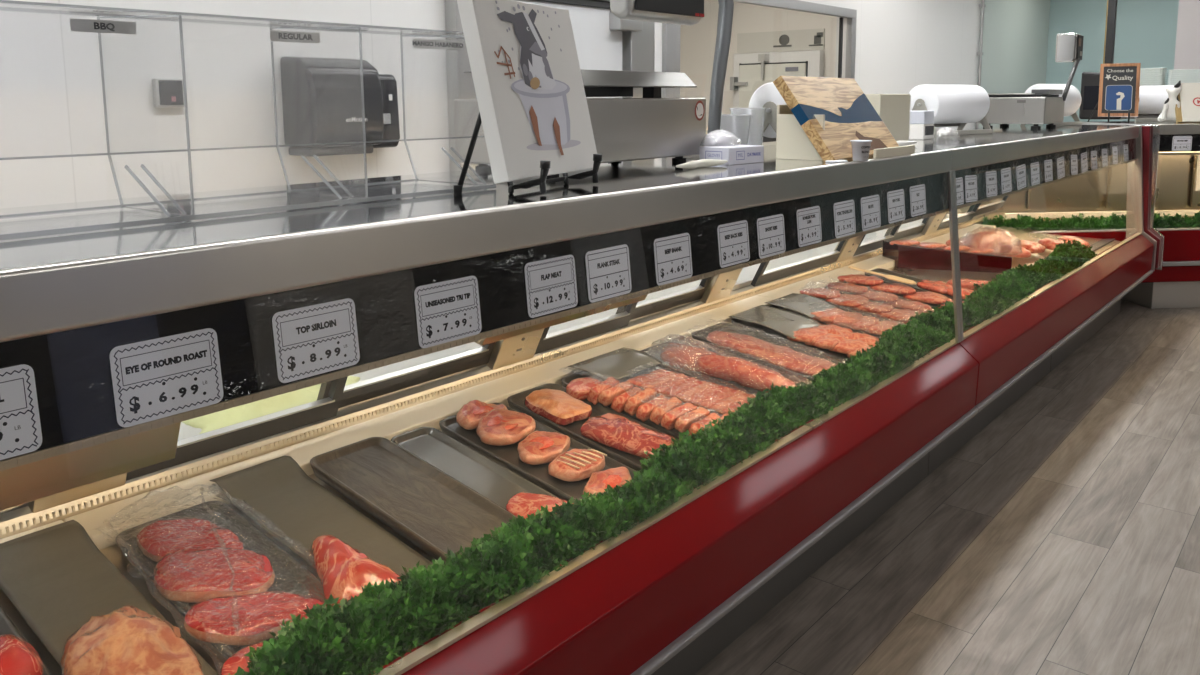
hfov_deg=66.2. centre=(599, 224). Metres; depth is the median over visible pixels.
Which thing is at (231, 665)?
steak
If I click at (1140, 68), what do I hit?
tray
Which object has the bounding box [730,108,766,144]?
plastic tub
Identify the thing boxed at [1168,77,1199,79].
tray
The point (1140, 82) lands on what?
tray
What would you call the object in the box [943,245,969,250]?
slice
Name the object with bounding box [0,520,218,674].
tray
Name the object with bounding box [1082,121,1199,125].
countertop
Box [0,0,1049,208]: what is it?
wall
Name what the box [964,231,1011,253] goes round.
loin end
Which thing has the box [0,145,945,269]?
countertop
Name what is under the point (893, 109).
box
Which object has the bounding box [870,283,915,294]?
meat slice
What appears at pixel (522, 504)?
steak
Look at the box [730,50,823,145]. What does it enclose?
door
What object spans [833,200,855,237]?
price tag
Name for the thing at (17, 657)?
roast
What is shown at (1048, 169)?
price tag
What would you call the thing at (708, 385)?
rib
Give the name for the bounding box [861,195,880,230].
price tag
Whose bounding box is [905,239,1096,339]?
garnish
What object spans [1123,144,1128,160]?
price tag
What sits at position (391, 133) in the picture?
soap dispenser
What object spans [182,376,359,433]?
panel
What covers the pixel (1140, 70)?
tray
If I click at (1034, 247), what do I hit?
beef piece
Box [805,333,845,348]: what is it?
pork chop
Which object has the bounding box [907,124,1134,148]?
countertop
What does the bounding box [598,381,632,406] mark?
rib
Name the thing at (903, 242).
slice
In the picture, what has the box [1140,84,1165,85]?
tray
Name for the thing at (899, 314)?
fillet
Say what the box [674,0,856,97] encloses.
window
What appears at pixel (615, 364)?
tray cover
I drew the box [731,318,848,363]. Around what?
tray
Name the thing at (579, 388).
rib
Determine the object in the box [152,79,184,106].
thermostat
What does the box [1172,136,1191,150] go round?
price tag
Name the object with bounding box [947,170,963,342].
post
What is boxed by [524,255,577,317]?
price tag
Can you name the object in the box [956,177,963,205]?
price tag
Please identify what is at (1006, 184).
price tag
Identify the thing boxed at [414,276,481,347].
price tag
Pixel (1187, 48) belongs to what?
wall column
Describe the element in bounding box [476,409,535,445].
cutlet
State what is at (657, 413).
rib
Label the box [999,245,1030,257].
beef piece
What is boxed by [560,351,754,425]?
plastic wrap
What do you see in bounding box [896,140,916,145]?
crumpled napkin
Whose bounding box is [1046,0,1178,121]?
wall
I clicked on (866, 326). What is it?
pork chop
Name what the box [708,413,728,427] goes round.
rib
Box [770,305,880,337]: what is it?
tray
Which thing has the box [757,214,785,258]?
price tag
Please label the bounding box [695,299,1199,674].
floor
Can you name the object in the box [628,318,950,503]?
garnish
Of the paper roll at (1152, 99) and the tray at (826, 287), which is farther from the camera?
the paper roll at (1152, 99)
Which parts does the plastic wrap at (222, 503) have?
wrap edge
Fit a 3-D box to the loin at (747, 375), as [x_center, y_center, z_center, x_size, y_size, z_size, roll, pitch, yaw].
[0.469,0.482,2.927,0.394,0.114,0.107,4,9,30]
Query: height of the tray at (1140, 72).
0.015 m
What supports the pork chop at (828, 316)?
on the tray at (787, 309)
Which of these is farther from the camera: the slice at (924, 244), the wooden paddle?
the slice at (924, 244)
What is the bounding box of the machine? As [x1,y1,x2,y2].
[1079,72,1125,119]
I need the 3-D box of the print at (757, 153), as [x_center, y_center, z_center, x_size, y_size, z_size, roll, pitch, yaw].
[0.438,-0.206,2.704,0.120,0.025,0.001,-8,11,-44]
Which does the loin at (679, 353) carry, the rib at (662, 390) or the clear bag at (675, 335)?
the clear bag at (675, 335)
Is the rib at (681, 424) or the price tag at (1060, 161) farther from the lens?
the price tag at (1060, 161)
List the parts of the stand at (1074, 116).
rail, plate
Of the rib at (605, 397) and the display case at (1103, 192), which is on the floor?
the display case at (1103, 192)
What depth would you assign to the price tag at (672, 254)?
2.07 m
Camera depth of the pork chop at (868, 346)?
3.28 m
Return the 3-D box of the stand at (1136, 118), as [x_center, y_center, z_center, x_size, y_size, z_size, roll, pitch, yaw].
[4.467,-0.893,7.046,0.648,0.193,0.220,4,9,28]
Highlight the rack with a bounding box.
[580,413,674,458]
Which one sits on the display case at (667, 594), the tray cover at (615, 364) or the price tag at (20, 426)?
the price tag at (20, 426)
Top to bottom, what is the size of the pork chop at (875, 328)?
0.030 m
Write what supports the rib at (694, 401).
on the tray at (565, 380)
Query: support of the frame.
attached to the display case at (1103, 192)
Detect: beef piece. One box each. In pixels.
[946,238,964,245]
[991,230,1015,240]
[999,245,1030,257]
[1012,240,1045,253]
[1038,238,1063,250]
[1058,235,1089,246]
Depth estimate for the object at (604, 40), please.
4.92 m
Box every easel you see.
[453,111,601,195]
[1087,103,1129,122]
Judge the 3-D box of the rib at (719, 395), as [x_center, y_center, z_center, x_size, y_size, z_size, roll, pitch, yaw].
[0.354,0.516,2.756,0.058,0.018,0.189,5,10,38]
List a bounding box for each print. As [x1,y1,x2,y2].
[457,0,596,183]
[705,151,720,158]
[736,151,760,159]
[773,32,822,46]
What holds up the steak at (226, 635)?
on the tray at (196, 512)
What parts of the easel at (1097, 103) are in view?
leg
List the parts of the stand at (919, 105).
plate, rail, plate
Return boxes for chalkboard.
[1098,63,1140,116]
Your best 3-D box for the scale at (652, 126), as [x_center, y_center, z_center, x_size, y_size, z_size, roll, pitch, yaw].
[0.053,-0.510,2.700,0.367,0.672,0.965,6,10,39]
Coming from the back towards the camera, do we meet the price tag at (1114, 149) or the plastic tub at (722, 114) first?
the price tag at (1114, 149)
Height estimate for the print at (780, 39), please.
0.140 m
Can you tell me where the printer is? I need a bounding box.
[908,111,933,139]
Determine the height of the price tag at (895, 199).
0.104 m
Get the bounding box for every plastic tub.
[719,114,752,144]
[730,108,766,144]
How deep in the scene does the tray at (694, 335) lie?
3.33 m
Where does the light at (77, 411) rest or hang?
attached to the display case at (667, 594)
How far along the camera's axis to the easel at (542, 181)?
1.88 m
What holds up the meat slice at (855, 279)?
on the tray at (887, 282)
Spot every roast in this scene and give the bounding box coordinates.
[0,634,43,674]
[60,605,203,674]
[310,535,400,606]
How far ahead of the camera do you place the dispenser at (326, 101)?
3.58 m
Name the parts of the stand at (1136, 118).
rail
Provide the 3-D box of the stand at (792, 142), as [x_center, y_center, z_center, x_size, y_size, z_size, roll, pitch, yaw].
[0.810,-0.310,3.012,0.265,0.170,0.495,6,10,39]
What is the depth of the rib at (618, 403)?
2.61 m
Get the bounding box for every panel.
[0,0,493,239]
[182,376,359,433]
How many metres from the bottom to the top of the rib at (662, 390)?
0.019 m
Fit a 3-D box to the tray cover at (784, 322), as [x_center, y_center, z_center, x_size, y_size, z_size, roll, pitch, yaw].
[0.683,0.370,3.544,0.281,0.045,0.255,6,10,39]
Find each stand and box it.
[744,101,776,144]
[776,105,914,160]
[912,99,992,135]
[1020,112,1081,125]
[1134,114,1174,120]
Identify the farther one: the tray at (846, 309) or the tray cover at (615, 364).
the tray at (846, 309)
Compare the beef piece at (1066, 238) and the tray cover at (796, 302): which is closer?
the tray cover at (796, 302)
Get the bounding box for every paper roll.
[748,82,786,137]
[908,85,989,123]
[1025,84,1080,116]
[1138,85,1174,113]
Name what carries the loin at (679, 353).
on the tray at (750, 390)
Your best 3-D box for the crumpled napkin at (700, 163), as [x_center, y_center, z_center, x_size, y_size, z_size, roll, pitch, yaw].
[0.282,-0.170,2.556,0.039,0.024,0.246,6,10,39]
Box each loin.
[660,343,716,371]
[693,354,796,391]
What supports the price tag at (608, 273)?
on the display case at (667, 594)
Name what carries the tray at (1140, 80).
on the tray at (1140, 82)
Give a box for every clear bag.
[647,334,710,376]
[700,130,740,145]
[933,127,958,139]
[959,226,1022,255]
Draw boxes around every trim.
[662,23,673,97]
[976,0,985,127]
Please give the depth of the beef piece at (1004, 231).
5.64 m
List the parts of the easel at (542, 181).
leg, leg, leg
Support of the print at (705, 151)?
attached to the carton
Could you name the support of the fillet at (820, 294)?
on the tray at (846, 309)
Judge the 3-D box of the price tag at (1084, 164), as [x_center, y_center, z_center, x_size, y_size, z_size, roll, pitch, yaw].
[2.630,-0.340,4.996,0.011,0.108,0.143,6,10,39]
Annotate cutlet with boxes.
[456,400,507,429]
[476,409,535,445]
[517,431,570,464]
[548,449,606,481]
[583,467,631,496]
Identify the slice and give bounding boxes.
[837,274,883,285]
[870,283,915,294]
[890,240,919,244]
[903,292,951,303]
[917,242,946,247]
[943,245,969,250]
[965,248,993,252]
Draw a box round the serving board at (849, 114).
[773,76,898,161]
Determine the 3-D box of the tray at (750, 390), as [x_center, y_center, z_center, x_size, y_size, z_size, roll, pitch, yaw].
[0.462,0.504,2.986,0.665,0.133,0.297,6,10,39]
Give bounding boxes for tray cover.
[567,347,662,380]
[729,305,823,338]
[765,293,837,317]
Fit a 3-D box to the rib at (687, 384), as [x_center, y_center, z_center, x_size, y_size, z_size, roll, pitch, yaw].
[0.254,0.494,2.802,0.057,0.019,0.184,6,10,40]
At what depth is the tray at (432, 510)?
2.05 m
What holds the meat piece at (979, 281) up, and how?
on the display case at (1013, 350)
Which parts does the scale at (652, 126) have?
platter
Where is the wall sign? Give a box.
[737,28,824,52]
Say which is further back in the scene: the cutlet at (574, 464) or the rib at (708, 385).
the rib at (708, 385)
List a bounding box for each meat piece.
[946,278,979,288]
[970,280,990,289]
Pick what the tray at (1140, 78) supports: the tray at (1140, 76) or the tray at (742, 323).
the tray at (1140, 76)
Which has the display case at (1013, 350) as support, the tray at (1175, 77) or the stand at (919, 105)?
the stand at (919, 105)
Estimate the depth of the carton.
2.69 m
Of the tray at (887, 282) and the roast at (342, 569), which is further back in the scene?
the tray at (887, 282)
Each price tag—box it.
[0,364,41,459]
[109,328,222,426]
[272,298,359,382]
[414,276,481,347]
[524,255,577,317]
[585,244,631,302]
[654,233,692,285]
[717,220,749,267]
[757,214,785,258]
[796,206,821,246]
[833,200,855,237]
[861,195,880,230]
[887,189,904,223]
[910,184,925,216]
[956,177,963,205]
[965,175,977,202]
[986,171,996,196]
[1001,167,1011,193]
[1016,164,1025,189]
[1030,162,1039,185]
[1044,159,1052,181]
[1057,156,1064,178]
[1071,155,1077,174]
[1081,152,1087,172]
[1091,151,1096,169]
[1102,149,1107,166]
[1112,147,1117,163]
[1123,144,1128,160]
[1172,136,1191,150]
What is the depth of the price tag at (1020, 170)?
4.11 m
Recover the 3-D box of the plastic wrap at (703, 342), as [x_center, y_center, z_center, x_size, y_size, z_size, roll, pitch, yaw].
[0.424,0.457,2.949,0.596,0.130,0.253,6,10,39]
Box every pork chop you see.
[787,326,827,342]
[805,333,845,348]
[808,308,844,322]
[818,324,852,338]
[827,312,862,326]
[828,339,867,353]
[847,316,879,330]
[847,345,875,357]
[848,333,878,345]
[864,321,897,335]
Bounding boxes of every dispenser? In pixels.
[280,56,383,156]
[373,74,399,147]
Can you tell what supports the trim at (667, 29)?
attached to the wall at (64, 92)
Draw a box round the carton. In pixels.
[699,145,763,164]
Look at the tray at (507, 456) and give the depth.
2.31 m
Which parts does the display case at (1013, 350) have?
sliding door, rail, steel post, panel, door sill, sliding door, sliding door, steel post, rail, sliding door, sliding door, kick panel, price rail, panel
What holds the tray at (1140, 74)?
on the tray at (1140, 76)
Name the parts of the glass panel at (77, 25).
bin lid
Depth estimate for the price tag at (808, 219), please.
2.56 m
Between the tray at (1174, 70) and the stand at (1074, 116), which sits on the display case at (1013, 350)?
the stand at (1074, 116)
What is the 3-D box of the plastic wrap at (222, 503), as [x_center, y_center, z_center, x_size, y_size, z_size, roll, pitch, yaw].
[-0.664,0.636,1.700,0.675,0.144,0.300,6,10,39]
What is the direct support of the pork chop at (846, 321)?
on the tray at (787, 309)
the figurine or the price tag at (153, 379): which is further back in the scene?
the figurine
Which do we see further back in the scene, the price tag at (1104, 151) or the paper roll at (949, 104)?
the price tag at (1104, 151)
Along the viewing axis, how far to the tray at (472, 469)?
2.24 m
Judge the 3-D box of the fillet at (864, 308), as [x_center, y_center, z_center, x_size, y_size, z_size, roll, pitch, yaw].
[1.149,0.343,3.893,0.186,0.026,0.164,6,10,39]
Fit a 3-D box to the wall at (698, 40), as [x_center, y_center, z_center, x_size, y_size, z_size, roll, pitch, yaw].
[2.116,-1.471,10.175,3.080,3.050,0.100,6,10,39]
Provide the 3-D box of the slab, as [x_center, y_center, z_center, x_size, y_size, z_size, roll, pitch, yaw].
[-0.121,0.507,2.585,0.181,0.058,0.135,6,10,40]
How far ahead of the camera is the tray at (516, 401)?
2.52 m
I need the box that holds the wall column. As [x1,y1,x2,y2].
[1174,0,1199,68]
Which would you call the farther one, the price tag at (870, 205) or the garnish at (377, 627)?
the price tag at (870, 205)
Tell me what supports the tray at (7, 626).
in the display case at (667, 594)
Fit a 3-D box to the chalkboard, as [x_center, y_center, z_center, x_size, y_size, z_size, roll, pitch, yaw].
[3.852,-1.002,6.828,0.260,0.393,0.116,3,9,26]
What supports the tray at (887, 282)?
in the display case at (1013, 350)
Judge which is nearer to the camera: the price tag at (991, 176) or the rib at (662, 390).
the rib at (662, 390)
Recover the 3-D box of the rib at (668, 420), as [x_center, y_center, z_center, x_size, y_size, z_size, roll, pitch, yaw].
[0.222,0.536,2.581,0.045,0.052,0.134,6,10,39]
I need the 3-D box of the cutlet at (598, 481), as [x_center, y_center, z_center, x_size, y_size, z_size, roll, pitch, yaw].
[0.022,0.616,2.189,0.099,0.045,0.158,2,8,17]
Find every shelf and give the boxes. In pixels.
[178,219,943,439]
[1125,85,1166,118]
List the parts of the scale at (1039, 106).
platter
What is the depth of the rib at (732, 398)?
2.72 m
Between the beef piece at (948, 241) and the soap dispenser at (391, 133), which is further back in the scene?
the beef piece at (948, 241)
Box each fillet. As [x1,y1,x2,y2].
[706,331,836,375]
[800,288,840,298]
[825,294,868,306]
[849,301,892,313]
[874,309,916,321]
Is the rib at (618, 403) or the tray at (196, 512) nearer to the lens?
the tray at (196, 512)
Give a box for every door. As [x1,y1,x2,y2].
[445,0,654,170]
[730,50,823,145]
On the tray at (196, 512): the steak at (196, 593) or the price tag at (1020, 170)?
the steak at (196, 593)
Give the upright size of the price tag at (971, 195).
0.108 m
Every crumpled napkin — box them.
[676,159,726,168]
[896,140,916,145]
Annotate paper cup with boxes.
[850,140,871,160]
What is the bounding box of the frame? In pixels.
[1126,125,1164,270]
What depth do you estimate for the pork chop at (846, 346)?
3.32 m
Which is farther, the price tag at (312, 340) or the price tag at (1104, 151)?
the price tag at (1104, 151)
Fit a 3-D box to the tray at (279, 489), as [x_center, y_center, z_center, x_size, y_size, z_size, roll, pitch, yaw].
[-0.530,0.634,1.873,0.694,0.123,0.183,6,10,39]
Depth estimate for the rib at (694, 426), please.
2.52 m
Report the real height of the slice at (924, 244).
0.022 m
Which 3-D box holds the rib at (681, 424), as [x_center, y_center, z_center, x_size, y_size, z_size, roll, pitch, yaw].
[0.257,0.542,2.562,0.042,0.046,0.136,6,10,39]
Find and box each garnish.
[228,475,679,674]
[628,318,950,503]
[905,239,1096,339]
[981,211,1199,230]
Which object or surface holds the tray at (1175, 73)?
on the tray at (1175, 75)
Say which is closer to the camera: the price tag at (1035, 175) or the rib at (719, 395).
the rib at (719, 395)
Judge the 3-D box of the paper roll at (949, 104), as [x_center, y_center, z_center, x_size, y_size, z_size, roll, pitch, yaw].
[1.808,-0.627,4.780,0.460,0.200,0.200,-6,10,-36]
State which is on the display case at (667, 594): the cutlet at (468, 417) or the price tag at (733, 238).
the price tag at (733, 238)
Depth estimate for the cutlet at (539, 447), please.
2.31 m
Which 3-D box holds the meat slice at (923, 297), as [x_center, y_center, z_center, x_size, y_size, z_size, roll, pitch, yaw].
[1.474,0.321,4.135,0.224,0.028,0.171,6,10,39]
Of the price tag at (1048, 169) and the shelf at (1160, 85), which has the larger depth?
the shelf at (1160, 85)
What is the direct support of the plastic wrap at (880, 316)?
on the tray at (787, 309)
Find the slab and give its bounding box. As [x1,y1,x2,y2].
[524,389,591,425]
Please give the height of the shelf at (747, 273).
0.040 m
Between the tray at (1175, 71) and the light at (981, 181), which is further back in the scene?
the tray at (1175, 71)
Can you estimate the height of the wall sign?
0.220 m
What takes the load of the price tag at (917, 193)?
on the display case at (667, 594)
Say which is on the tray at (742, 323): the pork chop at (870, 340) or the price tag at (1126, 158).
the pork chop at (870, 340)
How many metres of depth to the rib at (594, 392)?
2.65 m
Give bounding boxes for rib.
[566,377,599,399]
[587,376,619,404]
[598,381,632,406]
[611,387,641,412]
[624,387,656,415]
[627,369,672,386]
[636,395,667,421]
[641,372,684,388]
[649,396,681,424]
[653,375,694,394]
[661,403,696,429]
[663,378,705,397]
[674,407,709,432]
[676,381,717,400]
[683,385,727,405]
[688,412,719,435]
[696,387,739,408]
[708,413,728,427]
[710,392,752,411]
[718,396,755,413]
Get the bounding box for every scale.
[454,0,733,174]
[976,33,1083,128]
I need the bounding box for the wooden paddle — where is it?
[848,266,915,283]
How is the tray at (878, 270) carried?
in the display case at (1013, 350)
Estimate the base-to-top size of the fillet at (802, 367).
0.090 m
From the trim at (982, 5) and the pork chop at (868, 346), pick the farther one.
the trim at (982, 5)
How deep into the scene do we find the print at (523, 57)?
1.91 m
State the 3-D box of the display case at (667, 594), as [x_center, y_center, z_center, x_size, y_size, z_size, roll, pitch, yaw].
[-0.311,0.539,2.127,1.028,1.264,4.120,6,10,39]
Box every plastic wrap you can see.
[99,484,359,672]
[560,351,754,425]
[644,338,814,390]
[687,319,842,376]
[771,297,904,336]
[799,276,933,321]
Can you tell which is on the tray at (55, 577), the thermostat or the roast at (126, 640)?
the roast at (126, 640)
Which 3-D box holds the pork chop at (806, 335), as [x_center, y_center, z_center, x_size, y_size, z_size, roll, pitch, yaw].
[0.779,0.406,3.442,0.127,0.030,0.185,6,10,39]
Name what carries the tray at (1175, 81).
on the tray
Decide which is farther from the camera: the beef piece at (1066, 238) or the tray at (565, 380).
the beef piece at (1066, 238)
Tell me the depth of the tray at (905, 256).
4.84 m
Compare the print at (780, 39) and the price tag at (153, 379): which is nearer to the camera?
the price tag at (153, 379)
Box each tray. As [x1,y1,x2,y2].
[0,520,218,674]
[0,606,51,674]
[115,501,324,658]
[210,455,478,632]
[310,437,517,563]
[391,427,558,516]
[439,403,637,501]
[507,383,689,478]
[561,365,722,438]
[641,337,805,395]
[692,322,844,380]
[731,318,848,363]
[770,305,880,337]
[819,298,901,324]
[825,282,976,324]
[844,280,975,320]
[865,268,973,301]
[882,240,1011,272]
[1140,68,1166,69]
[1140,70,1166,71]
[1140,72,1166,73]
[1140,74,1166,75]
[1140,76,1166,77]
[1140,78,1165,79]
[1140,80,1165,81]
[1140,82,1165,83]
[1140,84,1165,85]
[1168,75,1199,77]
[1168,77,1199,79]
[1168,79,1199,81]
[1168,81,1199,83]
[1169,69,1199,71]
[1169,71,1199,73]
[1169,73,1199,75]
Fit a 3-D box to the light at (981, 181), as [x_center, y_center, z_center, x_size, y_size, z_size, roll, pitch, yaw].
[2.392,-0.281,4.764,0.074,0.085,3.530,6,10,39]
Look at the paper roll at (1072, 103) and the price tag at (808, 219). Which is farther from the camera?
the paper roll at (1072, 103)
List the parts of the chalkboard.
blue panel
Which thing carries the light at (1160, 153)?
attached to the display case at (1103, 192)
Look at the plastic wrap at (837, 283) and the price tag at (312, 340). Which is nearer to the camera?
the price tag at (312, 340)
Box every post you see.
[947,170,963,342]
[1103,0,1117,63]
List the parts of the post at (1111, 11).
post trim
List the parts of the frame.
post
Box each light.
[0,209,947,470]
[948,159,1135,211]
[1159,152,1199,154]
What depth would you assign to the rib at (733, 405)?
2.68 m
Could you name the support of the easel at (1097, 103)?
on the display case at (1103, 192)
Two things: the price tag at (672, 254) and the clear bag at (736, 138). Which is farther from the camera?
the clear bag at (736, 138)
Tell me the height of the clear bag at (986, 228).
0.145 m
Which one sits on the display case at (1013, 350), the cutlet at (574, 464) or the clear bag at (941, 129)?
the clear bag at (941, 129)
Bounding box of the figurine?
[1158,80,1181,120]
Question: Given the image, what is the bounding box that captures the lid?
[825,160,847,162]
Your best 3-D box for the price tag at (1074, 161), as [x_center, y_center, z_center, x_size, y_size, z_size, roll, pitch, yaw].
[2.489,-0.317,4.829,0.011,0.109,0.144,6,10,40]
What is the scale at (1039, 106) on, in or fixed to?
on the display case at (1013, 350)
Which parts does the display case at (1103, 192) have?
sliding door, sliding door, door panel, panel, rail, panel, sliding door, door panel, kick panel, price rail, sliding door, door panel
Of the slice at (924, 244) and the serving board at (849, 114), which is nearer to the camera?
the serving board at (849, 114)
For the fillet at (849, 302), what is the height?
0.028 m
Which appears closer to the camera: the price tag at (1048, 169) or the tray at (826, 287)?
the tray at (826, 287)
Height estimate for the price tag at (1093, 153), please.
0.106 m
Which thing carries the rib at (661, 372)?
on the tray at (565, 380)
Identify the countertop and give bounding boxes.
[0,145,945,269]
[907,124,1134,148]
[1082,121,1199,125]
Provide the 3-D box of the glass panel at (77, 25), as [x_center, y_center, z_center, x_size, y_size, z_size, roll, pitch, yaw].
[-0.797,-0.186,1.514,0.308,0.344,2.022,6,10,39]
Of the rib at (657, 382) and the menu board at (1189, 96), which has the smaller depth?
the rib at (657, 382)
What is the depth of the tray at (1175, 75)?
7.63 m
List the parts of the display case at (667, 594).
rail, steel post, sliding door, panel, door sill, rail, sliding door, price rail, steel post, sliding door, sliding door, panel, steel post, rail, kick panel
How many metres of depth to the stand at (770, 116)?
3.16 m
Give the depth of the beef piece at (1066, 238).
5.70 m
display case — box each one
[0,145,978,674]
[742,124,1153,474]
[944,121,1199,308]
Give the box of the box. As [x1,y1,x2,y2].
[865,94,910,140]
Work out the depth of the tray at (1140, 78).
7.78 m
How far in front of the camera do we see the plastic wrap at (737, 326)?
3.23 m
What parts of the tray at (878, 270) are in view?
meat strip, meat strip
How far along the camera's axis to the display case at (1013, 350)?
4.45 m
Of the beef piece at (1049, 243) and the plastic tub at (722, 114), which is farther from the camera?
the beef piece at (1049, 243)
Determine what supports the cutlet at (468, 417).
on the tray at (507, 456)
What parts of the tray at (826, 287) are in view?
meat strip, meat strip, meat strip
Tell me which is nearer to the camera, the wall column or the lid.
the lid
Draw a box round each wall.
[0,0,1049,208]
[680,0,836,144]
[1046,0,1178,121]
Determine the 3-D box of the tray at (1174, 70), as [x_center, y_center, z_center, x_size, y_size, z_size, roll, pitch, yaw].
[4.903,-1.291,7.681,0.250,0.015,0.180,6,10,39]
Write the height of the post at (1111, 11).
1.788 m
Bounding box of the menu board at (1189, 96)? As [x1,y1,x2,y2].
[1175,83,1199,122]
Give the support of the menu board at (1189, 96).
on the display case at (1103, 192)
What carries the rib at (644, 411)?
on the tray at (565, 380)
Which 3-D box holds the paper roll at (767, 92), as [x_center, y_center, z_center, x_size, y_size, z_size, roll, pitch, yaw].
[0.721,-0.415,3.305,0.190,0.190,0.420,6,10,39]
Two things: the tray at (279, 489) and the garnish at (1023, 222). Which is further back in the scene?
the garnish at (1023, 222)
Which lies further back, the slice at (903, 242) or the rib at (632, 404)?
the slice at (903, 242)
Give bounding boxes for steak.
[136,517,242,561]
[154,547,274,602]
[184,591,326,645]
[221,642,274,674]
[506,492,573,518]

